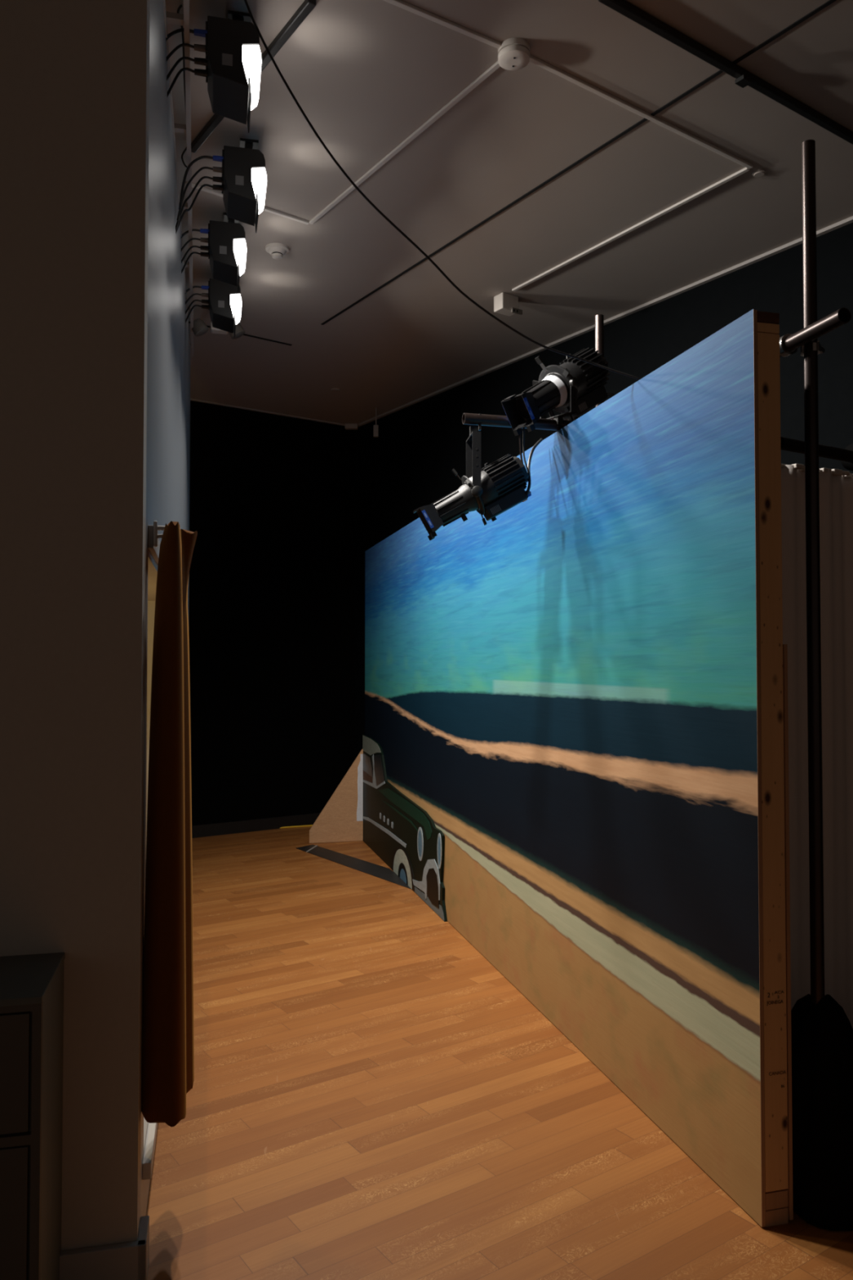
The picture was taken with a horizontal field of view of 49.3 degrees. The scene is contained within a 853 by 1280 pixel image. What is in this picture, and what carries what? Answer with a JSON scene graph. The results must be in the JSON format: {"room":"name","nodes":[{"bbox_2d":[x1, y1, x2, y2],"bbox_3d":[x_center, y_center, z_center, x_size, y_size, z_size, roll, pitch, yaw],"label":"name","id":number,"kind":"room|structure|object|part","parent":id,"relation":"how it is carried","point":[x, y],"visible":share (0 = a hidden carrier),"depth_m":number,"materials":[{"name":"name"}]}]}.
{"room":"event venue","nodes":[
{"label":"event venue","id":0,"kind":"room"},
{"bbox_2d":[0,0,150,1250],"bbox_3d":[-2.261,-0.353,1.957,3.200,3.800,0.100,0,-2,-13],"label":"wall","id":1,"kind":"structure","parent":0,"point":[74,74],"depth_m":2.23,"materials":[{"name":"grey paint"}]},
{"bbox_2d":[59,1215,149,1279],"bbox_3d":[-2.248,1.485,1.901,3.222,0.122,0.122,0,-2,-13],"label":"baseboard","id":2,"kind":"structure","parent":1,"relation":"attached to","point":[129,1260],"depth_m":2.19,"materials":[{"name":"grey paint"}]},
{"bbox_2d":[140,0,190,1216],"bbox_3d":[-1.252,-0.216,4.443,0.121,3.655,4.300,0,-2,-13],"label":"wall","id":3,"kind":"structure","parent":0,"point":[168,357],"depth_m":3.07,"materials":[{"name":"grey paint"}]},
{"bbox_2d":[142,520,164,1179],"bbox_3d":[-0.962,0.573,3.316,0.192,1.720,1.905,0,-2,-13],"label":"window","id":4,"kind":"structure","parent":3,"relation":"in","point":[149,1130],"depth_m":2.62,"materials":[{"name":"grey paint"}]},
{"bbox_3d":[-0.923,1.381,3.284,0.022,0.042,1.865,0,-2,-13],"label":"sill","id":5,"kind":"part","parent":4,"relation":"part of","materials":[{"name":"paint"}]},
{"bbox_3d":[-0.934,0.578,3.333,0.014,1.710,1.885,0,-2,-13],"label":"casing","id":6,"kind":"part","parent":4,"relation":"part of","materials":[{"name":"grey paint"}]},
{"bbox_3d":[-0.711,-0.278,2.439,0.010,0.065,0.024,0,-2,-13],"label":"wall plate","id":7,"kind":"part","parent":4,"relation":"part of","materials":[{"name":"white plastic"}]},
{"bbox_3d":[-0.753,-0.271,2.730,0.057,0.065,0.611,0,-2,-13],"label":"curtain rail","id":8,"kind":"part","parent":4,"relation":"part of","materials":[{"name":"white metal"}]},
{"bbox_3d":[-0.688,-0.294,2.443,0.052,0.012,0.012,0,-2,-11],"label":"bracket arm","id":9,"kind":"part","parent":4,"relation":"part of","materials":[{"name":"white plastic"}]},
{"bbox_2d":[141,520,197,1127],"bbox_3d":[-0.666,0.448,2.472,0.129,1.497,0.356,0,-1,0],"label":"curtain","id":10,"kind":"object","parent":4,"relation":"hanging from","point":[167,1021],"visible":1,"depth_m":2.32,"materials":[{"name":"orange fabric"}]},
{"bbox_2d":[163,0,191,364],"bbox_3d":[-1.181,-2.026,4.455,0.007,0.035,4.400,0,-2,-13],"label":"trim","id":11,"kind":"structure","parent":3,"relation":"attached to","point":[164,3],"depth_m":3.81,"materials":[{"name":"grey paint"}]},
{"bbox_2d":[165,0,193,356],"bbox_3d":[-1.181,-2.065,4.490,0.095,0.065,4.139,0,-2,-14],"label":"trim","id":12,"kind":"structure","parent":3,"relation":"attached to","point":[172,18],"depth_m":3.75,"materials":[{"name":"grey paint"}]},
{"bbox_2d":[177,4,186,115],"bbox_3d":[-0.912,-2.129,3.491,0.020,0.008,0.735,0,-2,-12],"label":"cable","id":13,"kind":"object","parent":12,"relation":"on","point":[180,6],"visible":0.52,"depth_m":3.38,"materials":[{"name":"black rubber"}]},
{"bbox_2d":[181,146,186,168],"bbox_3d":[-1.056,-2.114,4.068,0.035,0.008,0.187,0,-2,-15],"label":"cable","id":14,"kind":"object","parent":12,"relation":"on","point":[185,148],"visible":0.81,"depth_m":4.07,"materials":[{"name":"black rubber"}]},
{"bbox_2d":[188,400,355,825],"bbox_3d":[-3.204,-0.213,7.335,6.000,3.800,0.151,1,-2,-35],"label":"wall","id":15,"kind":"structure","parent":0,"point":[272,588],"depth_m":8.46,"materials":[{"name":"black paint"}]},
{"bbox_2d":[191,813,319,838],"bbox_3d":[-2.951,1.635,7.361,5.500,0.105,0.016,1,-2,-34],"label":"baseboard","id":16,"kind":"structure","parent":15,"relation":"attached to","point":[274,823],"depth_m":8.31,"materials":[{"name":"black wood"}]},
{"bbox_2d":[190,398,345,426],"bbox_3d":[-2.962,-2.105,7.448,5.470,0.012,0.020,1,-2,-35],"label":"trim","id":17,"kind":"structure","parent":15,"relation":"attached to","point":[191,399],"depth_m":8.47,"materials":[{"name":"grey paint"}]},
{"bbox_2d":[146,826,852,1279],"bbox_3d":[1.500,1.637,3.459,15.000,0.100,17.000,0,-1,0],"label":"floor","id":18,"kind":"structure","parent":0,"point":[371,1097],"depth_m":3.00,"materials":[{"name":"brown wood"}]},
{"bbox_2d":[0,952,65,1279],"bbox_3d":[-1.262,1.139,1.943,0.904,0.815,0.314,0,-2,-13],"label":"filing cabinet","id":19,"kind":"object","parent":18,"relation":"on","point":[32,985],"visible":1,"depth_m":1.91,"materials":[{"name":"grey metal"}]},
{"bbox_3d":[-1.234,1.188,1.807,0.856,0.310,0.014,0,-2,-13],"label":"drawer","id":20,"kind":"part","parent":19,"relation":"part of","materials":[{"name":"metal"}]},
{"bbox_3d":[-1.234,0.883,1.815,0.856,0.240,0.014,0,-2,-13],"label":"drawer","id":21,"kind":"part","parent":19,"relation":"part of","materials":[{"name":"metal"}]},
{"bbox_3d":[-1.231,1.144,1.808,0.900,0.799,0.016,0,-2,-13],"label":"frame","id":22,"kind":"part","parent":19,"relation":"part of","materials":[{"name":"metal"}]},
{"bbox_2d":[280,824,312,828],"bbox_3d":[-1.546,1.706,8.303,1.993,0.016,0.122,1,-2,-32],"label":"extension cord","id":23,"kind":"object","parent":18,"relation":"on","point":[310,824],"visible":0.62,"depth_m":8.53,"materials":[{"name":"rubber"}]},
{"bbox_2d":[296,844,412,889],"bbox_3d":[-0.488,1.673,6.920,0.216,0.010,1.811,1,-2,-35],"label":"floor strip","id":24,"kind":"object","parent":18,"relation":"on","point":[383,873],"visible":0.94,"depth_m":6.95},
{"bbox_2d":[362,734,447,921],"bbox_3d":[-0.213,1.220,6.655,0.020,0.892,2.565,0,-2,-15],"label":"cutout","id":25,"kind":"object","parent":18,"relation":"on","point":[400,832],"visible":1,"depth_m":6.46,"materials":[{"name":"green paint"}]},
{"bbox_2d":[309,749,363,843],"bbox_3d":[-0.758,1.311,7.833,0.457,0.772,0.020,0,-2,-15],"label":"brace","id":26,"kind":"object","parent":25,"relation":"attached to","point":[341,820],"visible":1,"depth_m":7.84,"materials":[{"name":"brown wood"}]},
{"bbox_3d":[-0.486,1.136,7.681,0.002,0.080,0.431,0,-2,-15],"label":"painted view through glass","id":27,"kind":"part","parent":25,"relation":"part of","materials":[{"name":"brown paint"}]},
{"bbox_3d":[-0.339,1.451,7.105,0.004,0.080,1.608,0,-2,-15],"label":"painted trim","id":28,"kind":"part","parent":25,"relation":"part of","materials":[{"name":"white paint"}]},
{"bbox_2d":[378,788,431,839],"bbox_3d":[-0.172,1.177,6.474,0.002,0.175,1.630,0,-2,-15],"label":"hood","id":29,"kind":"object","parent":25,"relation":"attached to","point":[393,803],"depth_m":6.35,"materials":[{"name":"paint"}]},
{"bbox_2d":[426,868,439,908],"bbox_3d":[0.036,1.493,5.662,0.004,0.222,0.310,0,-2,-15],"label":"grille","id":30,"kind":"object","parent":25,"relation":"attached to","point":[432,874],"depth_m":5.64,"materials":[{"name":"black paint"}]},
{"bbox_2d":[364,308,793,1226],"bbox_3d":[0.229,0.401,5.223,0.096,2.462,5.612,0,-2,-15],"label":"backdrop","id":31,"kind":"structure","parent":18,"relation":"on","point":[583,686],"depth_m":3.17,"materials":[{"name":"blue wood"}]},
{"bbox_3d":[0.228,-0.812,5.256,0.070,0.029,5.609,0,-2,-15],"label":"plate","id":32,"kind":"part","parent":31,"relation":"part of","materials":[{"name":"brown wood"}]},
{"bbox_3d":[0.904,1.543,2.600,0.070,0.042,0.248,0,-2,-15],"label":"plate","id":33,"kind":"part","parent":31,"relation":"part of","materials":[{"name":"brown wood"}]},
{"bbox_2d":[595,314,604,406],"bbox_3d":[0.762,0.087,4.059,0.300,3.030,0.300,0,-1,0],"label":"stand","id":34,"kind":"object","parent":18,"relation":"on","point":[599,318],"visible":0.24,"depth_m":4.08,"materials":[{"name":"metal"}]},
{"bbox_2d":[462,413,571,431],"bbox_3d":[0.537,-0.891,3.855,0.800,0.045,0.045,0,-2,-15],"label":"pipe","id":35,"kind":"object","parent":34,"relation":"attached to","point":[472,419],"visible":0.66,"depth_m":3.77,"materials":[{"name":"metal"}]},
{"bbox_2d":[413,413,542,540],"bbox_3d":[0.230,-0.658,3.767,0.574,0.511,0.195,0,-2,-12],"label":"spotlight","id":36,"kind":"object","parent":35,"relation":"hanging from","point":[491,490],"visible":0.98,"depth_m":3.71,"materials":[{"name":"black metal"}]},
{"bbox_3d":[0.153,-0.491,3.750,0.028,0.028,0.021,0,-1,0],"label":"focus knob","id":37,"kind":"part","parent":36,"relation":"part of","materials":[{"name":"black metal"}]},
{"bbox_3d":[0.200,-0.587,3.671,0.044,0.043,0.020,0,-1,-7],"label":"pivot knob","id":38,"kind":"part","parent":36,"relation":"part of","materials":[{"name":"black metal"}]},
{"bbox_3d":[0.277,-0.522,3.726,0.047,0.042,0.001,0,-1,-7],"label":"vent panel","id":39,"kind":"part","parent":36,"relation":"part of","materials":[{"name":"black metal"}]},
{"bbox_2d":[501,347,615,435],"bbox_3d":[0.571,-1.031,3.869,0.627,0.413,0.218,1,-2,-37],"label":"spotlight","id":40,"kind":"object","parent":35,"relation":"attached to","point":[571,388],"visible":0.91,"depth_m":3.80,"materials":[{"name":"black metal"}]},
{"bbox_3d":[0.473,-1.131,3.820,0.049,0.057,0.018,1,-2,-23],"label":"shutter blade","id":41,"kind":"part","parent":40,"relation":"part of","materials":[{"name":"grey metal"}]},
{"bbox_3d":[0.513,-0.931,3.822,0.029,0.031,0.020,1,-2,-36],"label":"focus knob","id":42,"kind":"part","parent":40,"relation":"part of","materials":[{"name":"black metal"}]},
{"bbox_3d":[0.602,-1.041,3.769,0.044,0.044,0.020,1,-2,-36],"label":"pivot knob","id":43,"kind":"part","parent":40,"relation":"part of","materials":[{"name":"black metal"}]},
{"bbox_3d":[0.650,-0.969,3.867,0.054,0.049,0.001,1,-2,-36],"label":"vent panel","id":44,"kind":"part","parent":40,"relation":"part of","materials":[{"name":"black metal"}]},
{"bbox_2d":[801,139,825,1004],"bbox_3d":[1.125,0.051,2.700,0.300,3.030,0.300,0,-1,0],"label":"stand","id":45,"kind":"object","parent":18,"relation":"on","point":[811,474],"visible":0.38,"depth_m":2.69,"materials":[{"name":"metal"}]},
{"bbox_2d":[779,333,825,356],"bbox_3d":[1.101,-0.874,2.739,0.138,0.071,0.068,-1,-2,20],"label":"clamp","id":46,"kind":"object","parent":45,"relation":"attached to","point":[817,347],"visible":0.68,"depth_m":2.74,"materials":[{"name":"black metal"}]},
{"bbox_2d":[780,307,851,356],"bbox_3d":[0.886,-0.855,3.440,0.043,0.043,1.908,0,-2,-15],"label":"pipe rail","id":47,"kind":"object","parent":45,"relation":"attached to","point":[842,316],"visible":0.36,"depth_m":2.60,"materials":[{"name":"metal"}]},
{"bbox_2d":[781,436,852,471],"bbox_3d":[1.273,-0.605,2.981,0.430,0.088,0.088,1,-2,-31],"label":"pipe","id":48,"kind":"object","parent":45,"relation":"attached to","point":[846,455],"visible":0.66,"depth_m":2.97,"materials":[{"name":"black metal"}]},
{"bbox_2d":[791,994,852,1231],"bbox_3d":[1.221,1.294,2.725,0.606,0.538,0.538,0,-1,0],"label":"sandbag","id":49,"kind":"object","parent":18,"relation":"on","point":[822,1033],"visible":0.63,"depth_m":2.58,"materials":[{"name":"black fabric"}]},
{"bbox_2d":[164,0,852,424],"bbox_3d":[1.500,-2.262,3.560,15.000,0.100,17.000,0,-1,0],"label":"ceiling","id":50,"kind":"structure","parent":0,"point":[366,75],"depth_m":4.40,"materials":[{"name":"paint"}]},
{"bbox_2d":[180,212,246,292],"bbox_3d":[-1.125,-1.954,4.753,0.398,0.455,0.240,0,-2,-13],"label":"floodlight","id":51,"kind":"object","parent":50,"relation":"hanging from","point":[226,248],"visible":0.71,"depth_m":4.68,"materials":[{"name":"black metal"}]},
{"bbox_2d":[236,261,239,292],"bbox_3d":[-0.970,-1.869,4.789,0.011,0.072,0.215,0,-2,-13],"label":"shutter","id":52,"kind":"object","parent":51,"relation":"hanging from","point":[237,262],"depth_m":4.75,"materials":[{"name":"black metal"}]},
{"bbox_2d":[185,278,241,338],"bbox_3d":[-1.289,-1.935,5.453,0.398,0.455,0.240,0,-2,-13],"label":"floodlight","id":53,"kind":"object","parent":50,"relation":"attached to","point":[224,301],"visible":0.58,"depth_m":5.38,"materials":[{"name":"black metal"}]},
{"bbox_2d":[233,313,235,338],"bbox_3d":[-1.134,-1.851,5.489,0.011,0.072,0.215,0,-2,-13],"label":"shutter","id":54,"kind":"object","parent":53,"relation":"hanging from","point":[234,314],"depth_m":5.45,"materials":[{"name":"black metal"}]},
{"bbox_2d":[165,9,262,133],"bbox_3d":[-0.790,-1.992,3.286,0.398,0.455,0.240,0,-2,-13],"label":"floodlight","id":55,"kind":"object","parent":50,"relation":"attached to","point":[233,61],"visible":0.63,"depth_m":3.22,"materials":[{"name":"black metal"}]},
{"bbox_2d":[246,77,251,133],"bbox_3d":[-0.635,-1.907,3.322,0.011,0.072,0.215,0,-2,-13],"label":"shutter","id":56,"kind":"object","parent":55,"relation":"hanging from","point":[249,79],"depth_m":3.27,"materials":[{"name":"black metal"}]},
{"bbox_2d":[191,318,244,339],"bbox_3d":[-1.344,-2.050,6.000,0.342,0.198,0.100,0,-2,-13],"label":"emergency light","id":57,"kind":"object","parent":50,"relation":"attached to","point":[200,328],"visible":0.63,"depth_m":5.97,"materials":[{"name":"white plastic"}]},
{"bbox_2d":[175,137,266,233],"bbox_3d":[-0.908,-1.971,4.082,0.398,0.455,0.240,0,-2,-13],"label":"floodlight","id":58,"kind":"object","parent":50,"relation":"hanging from","point":[243,180],"visible":0.98,"depth_m":4.01,"materials":[{"name":"black metal"}]},
{"bbox_2d":[254,193,258,232],"bbox_3d":[-0.753,-1.887,4.119,0.011,0.072,0.215,0,-2,-13],"label":"shutter","id":59,"kind":"object","parent":58,"relation":"hanging from","point":[256,195],"depth_m":4.07,"materials":[{"name":"black metal"}]},
{"bbox_2d":[188,321,292,345],"bbox_3d":[-1.339,-2.135,6.452,0.897,0.004,0.022,1,-2,-36],"label":"ceiling slot","id":60,"kind":"object","parent":50,"relation":"attached to","point":[188,322],"visible":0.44,"depth_m":6.58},
{"bbox_2d":[185,182,309,224],"bbox_3d":[-0.882,-2.178,4.646,0.667,0.012,0.022,1,-2,-37],"label":"conduit","id":61,"kind":"object","parent":50,"relation":"attached to","point":[204,188],"visible":0.7,"depth_m":4.71,"materials":[{"name":"paint"}]},
{"bbox_2d":[191,0,315,152],"bbox_3d":[-0.719,-2.197,3.678,0.032,0.025,1.142,1,-2,-35],"label":"track","id":62,"kind":"object","parent":50,"relation":"attached to","point":[307,6],"visible":0.6,"depth_m":3.43,"materials":[{"name":"black metal"}]},
{"bbox_2d":[265,242,288,259],"bbox_3d":[-0.827,-2.143,5.152,0.132,0.056,0.132,0,-1,0],"label":"detector","id":63,"kind":"object","parent":50,"relation":"attached to","point":[276,250],"visible":1,"depth_m":5.12,"materials":[{"name":"white plastic"}]},
{"bbox_2d":[330,388,340,391],"bbox_3d":[-0.764,-2.097,7.809,0.084,0.010,0.084,0,-1,0],"label":"sprinkler cover","id":64,"kind":"object","parent":50,"relation":"attached to","point":[331,389],"visible":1,"depth_m":7.80,"materials":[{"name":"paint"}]},
{"bbox_2d":[345,423,357,430],"bbox_3d":[-0.720,-2.047,8.922,0.120,0.048,0.060,0,-1,0],"label":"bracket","id":65,"kind":"object","parent":50,"relation":"attached to","point":[348,426],"visible":1,"depth_m":8.89,"materials":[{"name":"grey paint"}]},
{"bbox_2d":[373,407,378,437],"bbox_3d":[-0.453,-1.955,8.354,0.044,0.265,0.036,0,-1,0],"label":"sensor","id":66,"kind":"object","parent":50,"relation":"hanging from","point":[375,427],"visible":1,"depth_m":8.33,"materials":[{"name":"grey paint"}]},
{"bbox_2d":[309,61,500,224],"bbox_3d":[-0.158,-2.190,4.196,0.024,0.012,1.577,1,-2,-34],"label":"conduit","id":67,"kind":"object","parent":50,"relation":"attached to","point":[492,68],"visible":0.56,"depth_m":4.05,"materials":[{"name":"paint"}]},
{"bbox_2d":[382,0,501,48],"bbox_3d":[0.069,-2.212,3.335,0.533,0.012,0.022,1,-2,-31],"label":"conduit","id":68,"kind":"object","parent":50,"relation":"attached to","point":[399,3],"visible":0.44,"depth_m":3.33,"materials":[{"name":"paint"}]},
{"bbox_2d":[244,0,640,380],"bbox_3d":[0.095,-1.534,3.064,1.505,1.384,0.126,0,-2,-17],"label":"cable","id":69,"kind":"object","parent":50,"relation":"hanging from","point":[386,218],"visible":0.87,"depth_m":3.04,"materials":[{"name":"black rubber"}]},
{"bbox_2d":[493,292,522,315],"bbox_3d":[0.512,-2.096,5.828,0.150,0.115,0.106,1,-2,-35],"label":"junction box","id":70,"kind":"object","parent":50,"relation":"attached to","point":[504,304],"visible":1,"depth_m":5.80,"materials":[{"name":"white plastic"}]},
{"bbox_2d":[497,37,529,70],"bbox_3d":[0.327,-2.188,3.480,0.120,0.054,0.120,0,-1,0],"label":"smoke detector","id":71,"kind":"object","parent":50,"relation":"attached to","point":[513,54],"visible":1,"depth_m":3.44,"materials":[{"name":"white plastic"}]},
{"bbox_2d":[320,0,836,324],"bbox_3d":[0.364,-2.179,4.747,0.020,0.004,3.788,1,-2,-35],"label":"ceiling slot","id":72,"kind":"object","parent":50,"relation":"attached to","point":[830,2],"visible":1,"depth_m":4.10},
{"bbox_2d":[511,167,750,291],"bbox_3d":[1.014,-2.168,5.016,0.022,0.012,1.704,1,-2,-34],"label":"conduit","id":73,"kind":"object","parent":50,"relation":"attached to","point":[731,177],"visible":1,"depth_m":4.86,"materials":[{"name":"paint"}]},
{"bbox_2d":[529,54,753,168],"bbox_3d":[0.937,-2.197,3.907,1.379,0.012,0.022,1,-2,-35],"label":"conduit","id":74,"kind":"object","parent":50,"relation":"attached to","point":[533,60],"visible":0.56,"depth_m":3.85,"materials":[{"name":"paint"}]},
{"bbox_2d":[598,0,852,144],"bbox_3d":[1.296,-2.187,3.663,1.703,0.045,0.040,1,-2,-35],"label":"track","id":75,"kind":"object","parent":50,"relation":"attached to","point":[744,77],"visible":1,"depth_m":3.54,"materials":[{"name":"black metal"}]},
{"bbox_2d":[751,168,766,177],"bbox_3d":[1.561,-2.186,4.362,0.064,0.010,0.064,0,-1,0],"label":"sprinkler cover","id":76,"kind":"object","parent":50,"relation":"attached to","point":[761,172],"visible":1,"depth_m":4.35,"materials":[{"name":"paint"}]},
{"bbox_2d":[355,222,852,759],"bbox_3d":[2.688,-0.295,4.198,0.152,3.800,12.300,1,-2,-35],"label":"wall","id":77,"kind":"structure","parent":0,"point":[410,465],"depth_m":6.15,"materials":[{"name":"black paint"}]},
{"bbox_2d":[357,216,852,427],"bbox_3d":[2.707,-2.190,4.061,0.031,0.018,11.970,1,-2,-35],"label":"trim","id":78,"kind":"structure","parent":77,"relation":"attached to","point":[846,221],"depth_m":5.99,"materials":[{"name":"grey paint"}]},
{"bbox_2d":[781,463,852,1028],"bbox_3d":[1.851,0.476,3.617,2.202,2.209,0.062,1,-2,-28],"label":"drape","id":79,"kind":"object","parent":77,"relation":"hanging from","point":[836,486],"visible":0.3,"depth_m":3.41,"materials":[{"name":"fabric"}]}
]}

